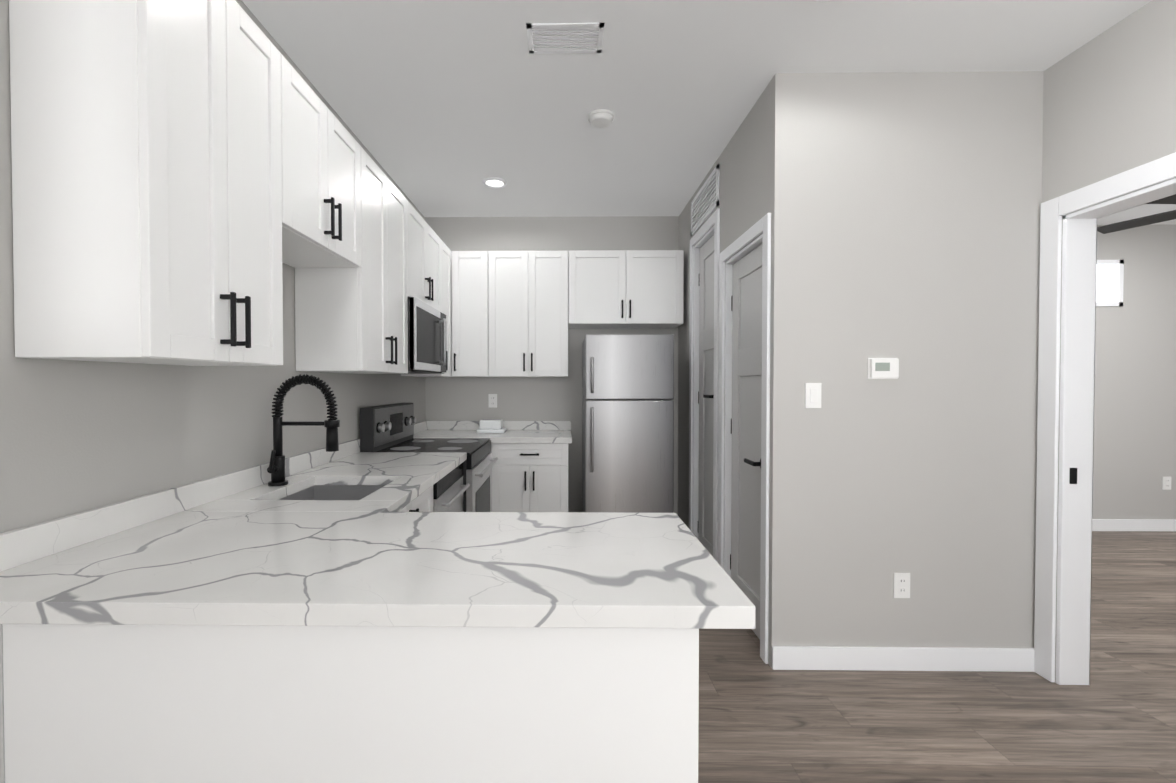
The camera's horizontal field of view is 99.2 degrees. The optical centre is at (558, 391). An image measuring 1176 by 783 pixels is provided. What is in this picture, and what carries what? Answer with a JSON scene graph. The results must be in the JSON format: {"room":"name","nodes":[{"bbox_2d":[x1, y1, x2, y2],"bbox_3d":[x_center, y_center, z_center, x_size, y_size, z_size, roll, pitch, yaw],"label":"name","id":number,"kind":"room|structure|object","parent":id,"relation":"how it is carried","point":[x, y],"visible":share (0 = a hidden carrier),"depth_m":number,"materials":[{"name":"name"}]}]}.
{"room":"kitchen","nodes":[
{"label":"kitchen","id":0,"kind":"room"},
{"bbox_2d":[0,0,425,532],"bbox_3d":[-1.246,-0.055,0.531,0.130,2.720,7.690,0,1,1],"label":"wall","id":1,"kind":"structure","parent":0,"point":[77,436],"depth_m":1.38,"materials":[{"name":"grey paint"}]},
{"bbox_2d":[9,0,300,370],"bbox_3d":[-1.019,-0.568,1.349,0.295,0.980,0.567,0,1,1],"label":"upper cabinet","id":2,"kind":"object","parent":1,"relation":"attached to","point":[189,177],"depth_m":1.08,"materials":[{"name":"white wood"}]},
{"bbox_2d":[297,73,364,271],"bbox_3d":[-1.012,-0.801,1.876,0.295,0.530,0.609,0,1,1],"label":"upper cabinet","id":3,"kind":"object","parent":1,"relation":"attached to","point":[332,161],"depth_m":1.89,"materials":[{"name":"white wood"}]},
{"bbox_2d":[301,152,412,375],"bbox_3d":[-1.003,-0.585,2.505,0.295,0.980,0.754,0,1,1],"label":"upper cabinet","id":4,"kind":"object","parent":1,"relation":"attached to","point":[354,321],"depth_m":2.30,"materials":[{"name":"white wood"}]},
{"bbox_2d":[413,207,444,313],"bbox_3d":[-0.994,-0.816,3.201,0.295,0.540,0.759,0,1,1],"label":"upper cabinet","id":5,"kind":"object","parent":1,"relation":"attached to","point":[428,249],"depth_m":3.23,"materials":[{"name":"white wood"}]},
{"bbox_2d":[404,297,445,373],"bbox_3d":[-0.953,-0.332,3.208,0.377,0.419,0.755,0,1,1],"label":"microwave","id":6,"kind":"object","parent":5,"relation":"attached to","point":[426,338],"visible":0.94,"depth_m":3.07,"materials":[{"name":"silver metal"}]},
{"bbox_2d":[413,245,450,376],"bbox_3d":[-0.987,-0.604,3.714,0.295,0.980,0.373,0,1,1],"label":"upper cabinet","id":7,"kind":"object","parent":1,"relation":"attached to","point":[447,251],"depth_m":3.81,"materials":[{"name":"white wood"}]},
{"bbox_2d":[425,216,678,514],"bbox_3d":[0.005,-0.113,4.294,2.270,2.720,0.130,0,1,1],"label":"wall","id":8,"kind":"structure","parent":0,"point":[518,399],"depth_m":4.22,"materials":[{"name":"grey paint"}]},
{"bbox_2d":[449,251,496,376],"bbox_3d":[-0.661,-0.609,4.062,0.344,0.980,0.330,0,1,1],"label":"upper cabinet","id":9,"kind":"object","parent":8,"relation":"attached to","point":[473,273],"depth_m":3.90,"materials":[{"name":"white wood"}]},
{"bbox_2d":[488,394,496,407],"bbox_3d":[-0.558,0.078,4.235,0.072,0.115,0.008,0,1,1],"label":"outlet","id":10,"kind":"object","parent":8,"relation":"attached to","point":[492,398],"visible":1,"depth_m":4.23,"materials":[{"name":"white plastic"}]},
{"bbox_2d":[497,250,576,376],"bbox_3d":[-0.234,-0.609,4.057,0.740,0.980,0.330,0,1,1],"label":"upper cabinet","id":11,"kind":"object","parent":8,"relation":"attached to","point":[516,313],"depth_m":3.90,"materials":[{"name":"white wood"}]},
{"bbox_2d":[577,250,683,327],"bbox_3d":[0.525,-0.814,4.043,0.893,0.570,0.330,0,1,1],"label":"upper cabinet","id":12,"kind":"object","parent":8,"relation":"attached to","point":[616,288],"depth_m":3.88,"materials":[{"name":"white wood"}]},
{"bbox_2d":[242,0,1175,224],"bbox_3d":[2.595,-1.466,0.583,8.150,0.100,8.540,0,1,1],"label":"ceiling","id":13,"kind":"structure","parent":0,"point":[443,108],"depth_m":2.24,"materials":[{"name":"grey paint"}]},
{"bbox_2d":[483,177,506,187],"bbox_3d":[-0.445,-1.456,3.485,0.170,0.024,0.170,0,1,1],"label":"recessed light","id":14,"kind":"object","parent":13,"relation":"in","point":[493,182],"visible":0.98,"depth_m":3.48,"materials":[{"name":"white"}]},
{"bbox_2d":[526,23,603,53],"bbox_3d":[0.027,-1.435,2.033,0.305,0.006,0.170,0,1,1],"label":"ceiling vent","id":15,"kind":"object","parent":13,"relation":"in","point":[546,38],"visible":1,"depth_m":2.03,"materials":[{"name":"white metal"}]},
{"bbox_2d":[587,109,614,127],"bbox_3d":[0.223,-1.430,2.631,0.144,0.034,0.144,0,1,1],"label":"smoke detector","id":16,"kind":"object","parent":13,"relation":"attached to","point":[601,118],"visible":1,"depth_m":2.60,"materials":[{"name":"white plastic"}]},
{"bbox_2d":[1097,194,1175,233],"bbox_3d":[3.982,-1.221,2.893,1.245,0.460,1.295,0,1,1],"label":"fan","id":17,"kind":"object","parent":13,"relation":"hanging from","point":[1142,221],"visible":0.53,"depth_m":3.29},
{"bbox_2d":[678,73,803,667],"bbox_3d":[1.061,-0.097,3.250,0.130,2.720,1.930,0,1,1],"label":"wall","id":18,"kind":"structure","parent":0,"point":[760,160],"depth_m":2.30,"materials":[{"name":"grey paint"}]},
{"bbox_2d":[689,208,719,561],"bbox_3d":[1.056,0.063,3.438,0.146,2.395,0.690,0,1,1],"label":"door frame","id":19,"kind":"structure","parent":18,"relation":"attached to","point":[706,231],"depth_m":3.69,"materials":[{"name":"white wood"}]},
{"bbox_2d":[691,164,719,235],"bbox_3d":[0.992,-1.284,3.418,0.012,0.250,0.660,0,1,1],"label":"air vent","id":20,"kind":"object","parent":18,"relation":"in","point":[714,176],"visible":1,"depth_m":3.36,"materials":[{"name":"white metal"}]},
{"bbox_2d":[698,235,713,555],"bbox_3d":[1.022,0.100,3.449,0.093,2.296,0.536,0,1,1],"label":"door","id":21,"kind":"structure","parent":18,"relation":"in","point":[706,383],"depth_m":3.53,"materials":[{"name":"white wood"}]},
{"bbox_2d":[718,213,770,663],"bbox_3d":[1.045,0.219,2.690,0.146,2.105,0.730,0,1,1],"label":"door frame","id":22,"kind":"structure","parent":18,"relation":"attached to","point":[757,229],"depth_m":2.70,"materials":[{"name":"white wood"}]},
{"bbox_2d":[730,244,761,638],"bbox_3d":[1.012,0.257,2.701,0.093,2.006,0.576,0,1,1],"label":"door","id":23,"kind":"structure","parent":18,"relation":"in","point":[746,310],"depth_m":2.74,"materials":[{"name":"white wood"}]},
{"bbox_2d":[800,71,1043,647],"bbox_3d":[1.649,-0.083,2.342,1.070,2.720,0.130,0,1,1],"label":"wall","id":24,"kind":"structure","parent":0,"point":[922,196],"depth_m":2.28,"materials":[{"name":"grey paint"}]},
{"bbox_2d":[805,383,821,407],"bbox_3d":[1.163,0.018,2.280,0.072,0.115,0.010,0,1,1],"label":"light switch","id":25,"kind":"object","parent":24,"relation":"attached to","point":[812,395],"visible":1,"depth_m":2.28,"materials":[{"name":"white plastic"}]},
{"bbox_2d":[868,358,898,378],"bbox_3d":[1.476,-0.105,2.268,0.132,0.096,0.022,0,1,1],"label":"thermostat","id":26,"kind":"object","parent":24,"relation":"attached to","point":[883,368],"visible":0.98,"depth_m":2.26,"materials":[{"name":"white plastic"}]},
{"bbox_2d":[894,573,909,597],"bbox_3d":[1.573,0.888,2.288,0.072,0.115,0.008,0,1,1],"label":"outlet","id":27,"kind":"object","parent":24,"relation":"attached to","point":[901,585],"visible":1,"depth_m":2.29,"materials":[{"name":"white plastic"}]},
{"bbox_2d":[772,646,1034,671],"bbox_3d":[1.583,1.226,2.291,1.200,0.105,0.014,0,1,1],"label":"baseboard","id":28,"kind":"structure","parent":24,"relation":"attached to","point":[903,658],"depth_m":2.28,"materials":[{"name":"white wood"}]},
{"bbox_2d":[698,531,1175,782],"bbox_3d":[2.595,1.354,0.626,8.150,0.100,8.540,0,1,1],"label":"floor","id":29,"kind":"structure","parent":0,"point":[761,721],"depth_m":2.00,"materials":[{"name":"brown wood"}]},
{"bbox_2d":[0,624,291,782],"bbox_3d":[-0.763,0.853,1.244,0.516,0.884,0.602,0,1,1],"label":"base cabinet","id":30,"kind":"object","parent":29,"relation":"on","point":[82,703],"depth_m":0.92,"materials":[{"name":"white wood"}]},
{"bbox_2d":[0,437,471,624],"bbox_3d":[-0.845,0.427,1.862,0.630,0.285,1.946,0,1,1],"label":"countertop","id":31,"kind":"structure","parent":30,"relation":"on","point":[322,537],"depth_m":1.20,"materials":[{"name":"white stone"}]},
{"bbox_2d":[267,374,339,485],"bbox_3d":[-0.976,0.146,1.895,0.271,0.424,0.111,0,1,1],"label":"faucet","id":32,"kind":"object","parent":31,"relation":"on","point":[276,468],"visible":1,"depth_m":1.90,"materials":[{"name":"black metal"}]},
{"bbox_2d":[360,403,497,511],"bbox_3d":[-0.779,0.675,3.222,0.692,1.177,0.756,0,1,1],"label":"range","id":33,"kind":"object","parent":29,"relation":"on","point":[387,428],"visible":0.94,"depth_m":3.07,"materials":[{"name":"silver metal"}]},
{"bbox_2d":[400,443,491,511],"bbox_3d":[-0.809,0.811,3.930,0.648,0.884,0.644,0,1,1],"label":"base cabinet","id":34,"kind":"object","parent":29,"relation":"on","point":[424,502],"depth_m":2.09,"materials":[{"name":"white wood"}]},
{"bbox_2d":[413,421,571,442],"bbox_3d":[-0.516,0.311,3.918,1.232,0.115,0.643,0,1,1],"label":"countertop","id":35,"kind":"structure","parent":34,"relation":"on","point":[517,431],"depth_m":4.07,"materials":[{"name":"white stone"}]},
{"bbox_2d":[476,419,506,432],"bbox_3d":[-0.534,0.276,4.012,0.220,0.099,0.200,0,1,1],"label":"butter dish","id":36,"kind":"object","parent":35,"relation":"on","point":[490,425],"visible":1,"depth_m":3.93,"materials":[{"name":"white ceramic"}]},
{"bbox_2d":[433,463,469,511],"bbox_3d":[-0.809,0.834,2.541,0.630,0.881,0.594,0,1,1],"label":"dishwasher","id":37,"kind":"object","parent":29,"relation":"on","point":[450,488],"visible":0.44,"depth_m":2.49,"materials":[{"name":"silver metal"}]},
{"bbox_2d":[288,626,698,782],"bbox_3d":[-0.166,0.853,1.236,0.850,0.884,0.602,0,1,1],"label":"base cabinet","id":38,"kind":"object","parent":29,"relation":"on","point":[371,704],"depth_m":0.91,"materials":[{"name":"white wood"}]},
{"bbox_2d":[232,505,754,628],"bbox_3d":[-0.095,0.389,1.196,0.887,0.040,0.637,0,1,1],"label":"countertop","id":39,"kind":"structure","parent":38,"relation":"on","point":[396,568],"depth_m":1.00,"materials":[{"name":"white stone"}]},
{"bbox_2d":[492,443,567,511],"bbox_3d":[-0.230,0.811,3.938,0.611,0.884,0.611,0,1,1],"label":"base cabinet","id":40,"kind":"object","parent":29,"relation":"on","point":[527,477],"depth_m":3.63,"materials":[{"name":"white wood"}]},
{"bbox_2d":[582,334,673,512],"bbox_3d":[0.504,0.424,3.828,0.620,1.660,0.746,0,1,1],"label":"fridge","id":41,"kind":"object","parent":29,"relation":"on","point":[627,424],"visible":0.75,"depth_m":3.51,"materials":[{"name":"silver metal"}]},
{"bbox_2d":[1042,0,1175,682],"bbox_3d":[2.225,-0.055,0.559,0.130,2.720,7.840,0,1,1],"label":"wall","id":42,"kind":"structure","parent":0,"point":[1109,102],"depth_m":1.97,"materials":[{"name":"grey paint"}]},
{"bbox_2d":[1034,152,1175,684],"bbox_3d":[2.240,0.225,1.701,0.162,2.125,1.125,0,1,1],"label":"trim","id":43,"kind":"structure","parent":42,"relation":"attached to","point":[1074,370],"depth_m":2.17,"materials":[{"name":"white wood"}]},
{"bbox_2d":[1070,468,1076,483],"bbox_3d":[2.226,0.365,2.161,0.030,0.070,0.002,0,1,1],"label":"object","id":44,"kind":"structure","parent":43,"relation":"attached to","point":[1073,475],"depth_m":2.16,"materials":[{"name":"black metal"}]},
{"bbox_2d":[1092,225,1175,518],"bbox_3d":[4.383,-0.116,4.515,4.080,2.720,0.130,0,1,1],"label":"wall","id":45,"kind":"structure","parent":0,"point":[1134,453],"depth_m":4.44,"materials":[{"name":"grey paint"}]},
{"bbox_2d":[1096,260,1123,305],"bbox_3d":[4.733,-0.960,4.451,0.520,0.410,0.062,0,1,1],"label":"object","id":46,"kind":"structure","parent":45,"relation":"in","point":[1109,281],"depth_m":4.46,"materials":[{"name":"white"}]},
{"bbox_2d":[1092,519,1175,530],"bbox_3d":[4.372,1.192,4.463,4.060,0.105,0.014,0,1,1],"label":"baseboard","id":47,"kind":"structure","parent":45,"relation":"attached to","point":[1097,524],"depth_m":4.45,"materials":[{"name":"white wood"}]},
{"bbox_2d":[1162,477,1170,489],"bbox_3d":[5.412,0.815,4.446,0.072,0.115,0.008,0,1,1],"label":"outlet","id":48,"kind":"object","parent":45,"relation":"attached to","point":[1166,483],"visible":1,"depth_m":4.44,"materials":[{"name":"white plastic"}]}
]}

